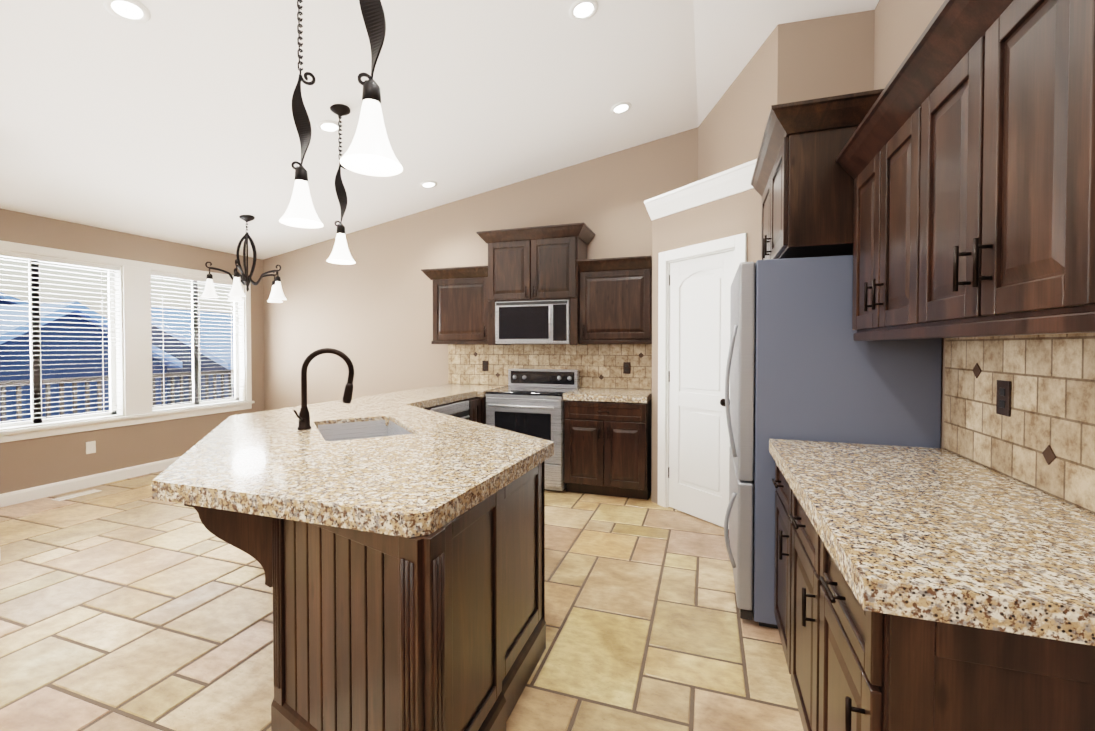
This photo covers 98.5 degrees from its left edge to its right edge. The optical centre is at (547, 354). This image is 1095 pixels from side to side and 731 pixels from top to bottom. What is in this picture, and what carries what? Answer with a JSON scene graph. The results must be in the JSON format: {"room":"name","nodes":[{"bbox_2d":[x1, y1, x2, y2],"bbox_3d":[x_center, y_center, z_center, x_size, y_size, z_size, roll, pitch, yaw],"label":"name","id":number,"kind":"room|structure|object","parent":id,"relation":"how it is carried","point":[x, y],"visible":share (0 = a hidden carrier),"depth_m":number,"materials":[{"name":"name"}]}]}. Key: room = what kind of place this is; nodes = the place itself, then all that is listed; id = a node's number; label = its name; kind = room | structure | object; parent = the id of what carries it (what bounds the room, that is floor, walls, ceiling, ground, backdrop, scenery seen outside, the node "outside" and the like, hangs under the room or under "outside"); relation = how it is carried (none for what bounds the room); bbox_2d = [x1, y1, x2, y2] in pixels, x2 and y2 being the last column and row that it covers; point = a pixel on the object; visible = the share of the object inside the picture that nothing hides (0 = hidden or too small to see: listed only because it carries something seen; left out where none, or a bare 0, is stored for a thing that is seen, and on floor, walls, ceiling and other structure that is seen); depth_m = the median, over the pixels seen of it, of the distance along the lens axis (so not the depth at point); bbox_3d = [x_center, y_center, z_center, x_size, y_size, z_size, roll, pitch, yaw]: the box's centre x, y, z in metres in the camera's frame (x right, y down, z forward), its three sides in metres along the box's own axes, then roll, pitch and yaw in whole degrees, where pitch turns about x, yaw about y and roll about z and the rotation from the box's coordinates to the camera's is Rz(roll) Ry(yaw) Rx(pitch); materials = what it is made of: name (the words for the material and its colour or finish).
{"room":"kitchen","nodes":[
{"label":"kitchen","id":0,"kind":"room"},
{"bbox_2d":[0,208,264,493],"bbox_3d":[-5.108,-0.748,2.611,0.160,4.100,8.120,0,1,19],"label":"wall","id":1,"kind":"structure","parent":0,"point":[30,463],"depth_m":4.71,"materials":[{"name":"brown paint"}]},
{"bbox_2d":[0,456,180,507],"bbox_3d":[-4.270,1.210,4.853,0.014,0.110,3.080,0,1,19],"label":"baseboard","id":2,"kind":"structure","parent":1,"relation":"attached to","point":[30,494],"depth_m":4.43,"materials":[{"name":"white wood"}]},
{"bbox_2d":[86,441,95,453],"bbox_3d":[-4.381,0.893,4.523,0.007,0.115,0.075,0,1,19],"label":"electrical outlet","id":3,"kind":"object","parent":1,"relation":"attached to","point":[90,446],"visible":1,"depth_m":4.52,"materials":[{"name":"white plastic"}]},
{"bbox_2d":[0,240,254,442],"bbox_3d":[-4.352,-0.119,4.789,0.205,1.690,2.850,0,1,19],"label":"window","id":4,"kind":"structure","parent":1,"relation":"in","point":[133,371],"depth_m":4.82,"materials":[{"name":"white"}]},
{"bbox_2d":[0,251,120,422],"bbox_3d":[-4.549,-0.132,4.153,0.060,1.477,1.310,0,1,19],"label":"window blinds","id":5,"kind":"object","parent":4,"relation":"attached to","point":[50,260],"visible":1,"depth_m":4.29,"materials":[{"name":"white plastic"}]},
{"bbox_2d":[151,271,242,405],"bbox_3d":[-4.082,-0.155,5.534,0.060,1.477,1.055,0,1,19],"label":"window blinds","id":6,"kind":"object","parent":4,"relation":"attached to","point":[167,275],"visible":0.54,"depth_m":5.43,"materials":[{"name":"white plastic"}]},
{"bbox_2d":[0,470,803,730],"bbox_3d":[-1.975,1.352,1.486,6.780,0.060,8.192,0,1,19],"label":"floor","id":7,"kind":"structure","parent":0,"point":[129,604],"depth_m":2.26,"materials":[{"name":"brown tile"}]},
{"bbox_2d":[51,489,101,500],"bbox_3d":[-4.251,1.270,4.261,0.110,0.009,0.310,0,1,19],"label":"floor vent","id":8,"kind":"object","parent":7,"relation":"in","point":[75,495],"visible":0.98,"depth_m":4.24,"materials":[{"name":"white"}]},
{"bbox_2d":[196,504,467,730],"bbox_3d":[-0.504,0.887,1.749,0.760,0.860,0.979,0,1,19],"label":"base cabinet","id":9,"kind":"object","parent":7,"relation":"on","point":[392,544],"depth_m":1.36,"materials":[{"name":"wood"}]},
{"bbox_2d":[152,384,553,535],"bbox_3d":[-0.697,0.447,3.277,2.124,0.150,3.727,0,1,19],"label":"countertop","id":10,"kind":"structure","parent":9,"relation":"on","point":[408,460],"depth_m":1.76,"materials":[{"name":"beige stone"}]},
{"bbox_2d":[464,444,553,730],"bbox_3d":[-1.101,0.864,2.055,2.086,0.897,0.780,0,1,19],"label":"base cabinet","id":11,"kind":"object","parent":7,"relation":"on","point":[507,624],"depth_m":1.70,"materials":[{"name":"wood"}]},
{"bbox_2d":[485,369,578,491],"bbox_3d":[-0.142,0.715,4.681,0.764,1.105,0.706,0,1,19],"label":"range","id":12,"kind":"object","parent":7,"relation":"on","point":[529,402],"visible":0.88,"depth_m":4.41,"materials":[{"name":"silver metal"}]},
{"bbox_2d":[563,388,651,499],"bbox_3d":[0.595,0.812,4.455,0.750,0.920,0.680,0,1,19],"label":"base cabinet","id":13,"kind":"object","parent":7,"relation":"on","point":[607,441],"visible":1,"depth_m":4.18,"materials":[{"name":"brown wood"}]},
{"bbox_2d":[772,463,784,638],"bbox_3d":[1.269,0.886,1.835,0.638,0.860,0.520,0,1,19],"label":"base cabinet","id":14,"kind":"object","parent":7,"relation":"on","point":[779,482],"depth_m":2.06,"materials":[{"name":"brown wood"}]},
{"bbox_2d":[781,483,808,730],"bbox_3d":[1.136,0.892,1.440,0.638,0.860,0.595,0,1,19],"label":"base cabinet","id":15,"kind":"object","parent":7,"relation":"on","point":[796,525],"depth_m":1.69,"materials":[{"name":"brown wood"}]},
{"bbox_2d":[724,255,941,628],"bbox_3d":[1.415,0.426,2.581,0.860,1.755,0.920,0,1,19],"label":"fridge","id":16,"kind":"object","parent":7,"relation":"on","point":[802,364],"visible":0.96,"depth_m":2.18,"materials":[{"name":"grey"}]},
{"bbox_2d":[805,523,1094,730],"bbox_3d":[0.999,0.899,1.033,0.638,0.860,0.543,0,1,19],"label":"base cabinet","id":17,"kind":"object","parent":7,"relation":"on","point":[863,672],"depth_m":0.85,"materials":[{"name":"brown wood"}]},
{"bbox_2d":[769,439,1094,646],"bbox_3d":[1.118,0.434,1.419,0.663,0.055,1.390,0,1,19],"label":"countertop","id":18,"kind":"structure","parent":17,"relation":"on","point":[923,534],"depth_m":1.05,"materials":[{"name":"beige stone"}]},
{"bbox_2d":[0,0,878,259],"bbox_3d":[-1.930,-1.691,1.521,6.950,1.091,8.200,0,1,19],"label":"ceiling","id":19,"kind":"structure","parent":0,"point":[171,120],"depth_m":3.27,"materials":[{"name":"white paint"}]},
{"bbox_2d":[103,0,150,22],"bbox_3d":[-2.051,-1.682,2.301,0.174,0.037,0.176,0,1,19],"label":"recessed light","id":20,"kind":"object","parent":19,"relation":"in","point":[133,11],"visible":1,"depth_m":2.30,"materials":[{"name":"white"}]},
{"bbox_2d":[201,215,285,302],"bbox_3d":[-3.102,-1.003,4.916,0.759,0.861,0.732,0,1,19],"label":"chandelier","id":21,"kind":"object","parent":19,"relation":"hanging from","point":[236,294],"visible":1,"depth_m":4.85,"materials":[{"name":"black metal"}]},
{"bbox_2d":[279,0,322,227],"bbox_3d":[-1.176,-1.236,2.245,0.188,1.218,0.188,0,1,19],"label":"pendant light","id":22,"kind":"object","parent":19,"relation":"hanging from","point":[300,212],"visible":1,"depth_m":2.24,"materials":[{"name":"white glass"}]},
{"bbox_2d":[316,120,341,132],"bbox_3d":[-1.635,-1.703,3.533,0.174,0.037,0.176,0,1,19],"label":"recessed light","id":23,"kind":"object","parent":19,"relation":"in","point":[327,126],"visible":0.94,"depth_m":3.52,"materials":[{"name":"white"}]},
{"bbox_2d":[327,104,354,263],"bbox_3d":[-1.475,-1.207,3.361,0.188,1.094,0.188,0,1,19],"label":"pendant light","id":24,"kind":"object","parent":19,"relation":"hanging from","point":[340,253],"visible":0.98,"depth_m":3.35,"materials":[{"name":"black metal"}]},
{"bbox_2d":[340,0,402,175],"bbox_3d":[-0.562,-1.288,1.499,0.188,1.368,0.188,0,1,19],"label":"pendant light","id":25,"kind":"object","parent":19,"relation":"hanging from","point":[370,152],"visible":1,"depth_m":1.50,"materials":[{"name":"white glass"}]},
{"bbox_2d":[420,181,436,187],"bbox_3d":[-1.209,-1.724,4.793,0.174,0.037,0.176,0,1,19],"label":"recessed light","id":26,"kind":"object","parent":19,"relation":"in","point":[428,184],"visible":1,"depth_m":4.78,"materials":[{"name":"white"}]},
{"bbox_2d":[569,0,597,20],"bbox_3d":[0.212,-2.029,2.777,0.174,0.037,0.176,0,1,19],"label":"recessed light","id":27,"kind":"object","parent":19,"relation":"in","point":[581,10],"visible":1,"depth_m":2.77,"materials":[{"name":"white"}]},
{"bbox_2d":[610,102,630,113],"bbox_3d":[0.612,-2.050,3.929,0.174,0.037,0.176,0,1,19],"label":"recessed light","id":28,"kind":"object","parent":19,"relation":"in","point":[621,108],"visible":1,"depth_m":3.92,"materials":[{"name":"white"}]},
{"bbox_2d":[263,127,697,410],"bbox_3d":[-0.580,-0.792,5.282,6.710,4.100,0.160,0,1,19],"label":"wall","id":29,"kind":"structure","parent":0,"point":[369,312],"depth_m":5.55,"materials":[{"name":"brown paint"}]},
{"bbox_2d":[421,222,651,344],"bbox_3d":[-0.152,-0.662,4.793,2.405,1.135,0.472,0,1,19],"label":"upper cabinet","id":30,"kind":"object","parent":29,"relation":"attached to","point":[610,299],"visible":0.96,"depth_m":4.56,"materials":[{"name":"brown wood"}]},
{"bbox_2d":[495,300,569,343],"bbox_3d":[-0.104,-0.317,4.793,0.766,0.425,0.451,0,1,19],"label":"microwave","id":31,"kind":"object","parent":30,"relation":"attached to","point":[534,322],"visible":0.92,"depth_m":4.61,"materials":[{"name":"silver metal"}]},
{"bbox_2d":[448,344,651,389],"bbox_3d":[-0.037,-0.098,5.018,2.315,0.880,0.012,0,1,19],"label":"backsplash","id":32,"kind":"structure","parent":29,"relation":"attached to","point":[598,365],"depth_m":4.96,"materials":[{"name":"brown tile"}]},
{"bbox_2d":[482,361,487,370],"bbox_3d":[-0.691,0.128,5.235,0.072,0.116,0.008,0,1,19],"label":"electrical outlet","id":33,"kind":"object","parent":32,"relation":"attached to","point":[484,363],"depth_m":5.23,"materials":[{"name":"brown metal"}]},
{"bbox_2d":[623,362,629,373],"bbox_3d":[0.797,0.137,4.732,0.072,0.116,0.008,0,1,19],"label":"electrical outlet","id":34,"kind":"object","parent":32,"relation":"attached to","point":[626,367],"depth_m":4.73,"materials":[{"name":"brown metal"}]},
{"bbox_2d":[644,159,761,528],"bbox_3d":[1.267,-0.010,3.879,0.619,2.582,1.491,-1,1,-31],"label":"wall","id":35,"kind":"structure","parent":0,"point":[706,237],"depth_m":3.68,"materials":[{"name":"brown paint"}]},
{"bbox_2d":[698,21,797,179],"bbox_3d":[1.507,-0.767,3.783,0.604,4.100,1.415,0,1,19],"label":"wall","id":36,"kind":"structure","parent":0,"point":[730,136],"depth_m":3.41,"materials":[{"name":"brown paint"}]},
{"bbox_2d":[798,10,873,100],"bbox_3d":[1.802,-0.754,2.990,0.410,4.100,0.100,0,1,19],"label":"wall","id":37,"kind":"structure","parent":0,"point":[810,59],"depth_m":2.92,"materials":[{"name":"brown paint"}]},
{"bbox_2d":[874,0,1094,513],"bbox_3d":[1.223,-0.710,0.388,0.160,4.100,7.960,0,1,19],"label":"wall","id":38,"kind":"structure","parent":0,"point":[900,26],"depth_m":2.49,"materials":[{"name":"brown paint"}]},
{"bbox_2d":[751,89,883,259],"bbox_3d":[1.479,-0.803,2.483,0.673,0.615,1.045,0,1,19],"label":"upper cabinet","id":39,"kind":"object","parent":38,"relation":"attached to","point":[802,182],"visible":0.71,"depth_m":2.12,"materials":[{"name":"brown wood"}]},
{"bbox_2d":[848,84,991,335],"bbox_3d":[1.375,-0.471,1.656,0.338,0.769,0.749,0,1,19],"label":"upper cabinet","id":40,"kind":"object","parent":38,"relation":"attached to","point":[876,164],"depth_m":1.71,"materials":[{"name":"brown wood"}]},
{"bbox_2d":[900,0,1094,331],"bbox_3d":[1.177,-0.462,1.068,0.338,0.769,0.749,0,1,19],"label":"upper cabinet","id":41,"kind":"object","parent":38,"relation":"attached to","point":[965,159],"depth_m":1.03,"materials":[{"name":"brown wood"}]},
{"bbox_2d":[944,333,1094,512],"bbox_3d":[1.146,0.174,0.450,0.012,0.490,3.200,0,1,19],"label":"backsplash","id":42,"kind":"structure","parent":38,"relation":"attached to","point":[1042,438],"depth_m":1.45,"materials":[{"name":"brown tile"}]},
{"bbox_2d":[996,380,1010,416],"bbox_3d":[1.517,0.145,1.570,0.008,0.116,0.072,0,1,19],"label":"electrical outlet","id":43,"kind":"object","parent":42,"relation":"attached to","point":[1003,400],"visible":1,"depth_m":1.56,"materials":[{"name":"brown metal"}]},
{"label":"outside","id":44,"kind":"structure","parent":0,"visible":0},
{"bbox_2d":[0,370,233,423],"bbox_3d":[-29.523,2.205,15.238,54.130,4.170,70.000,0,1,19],"label":"railing","id":45,"kind":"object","parent":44,"point":[5,384],"depth_m":5.71,"materials":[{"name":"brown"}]},
{"bbox_2d":[0,292,28,304],"bbox_3d":[-38.380,-0.209,29.803,12.800,8.108,11.800,1,1,29],"label":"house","id":46,"kind":"structure","parent":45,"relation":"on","point":[6,302],"depth_m":28.20,"materials":[{"name":"blue"}]},
{"bbox_2d":[0,301,182,423],"bbox_3d":[-21.979,1.023,19.004,9.800,6.008,7.300,0,1,19],"label":"house","id":47,"kind":"structure","parent":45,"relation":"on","point":[47,357],"depth_m":17.36,"materials":[{"name":"blue"}]},
{"bbox_2d":[151,307,233,404],"bbox_3d":[-19.099,0.729,27.527,10.800,6.308,9.800,0,1,11],"label":"house","id":48,"kind":"structure","parent":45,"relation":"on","point":[167,335],"depth_m":22.72,"materials":[{"name":"blue"}]}
]}

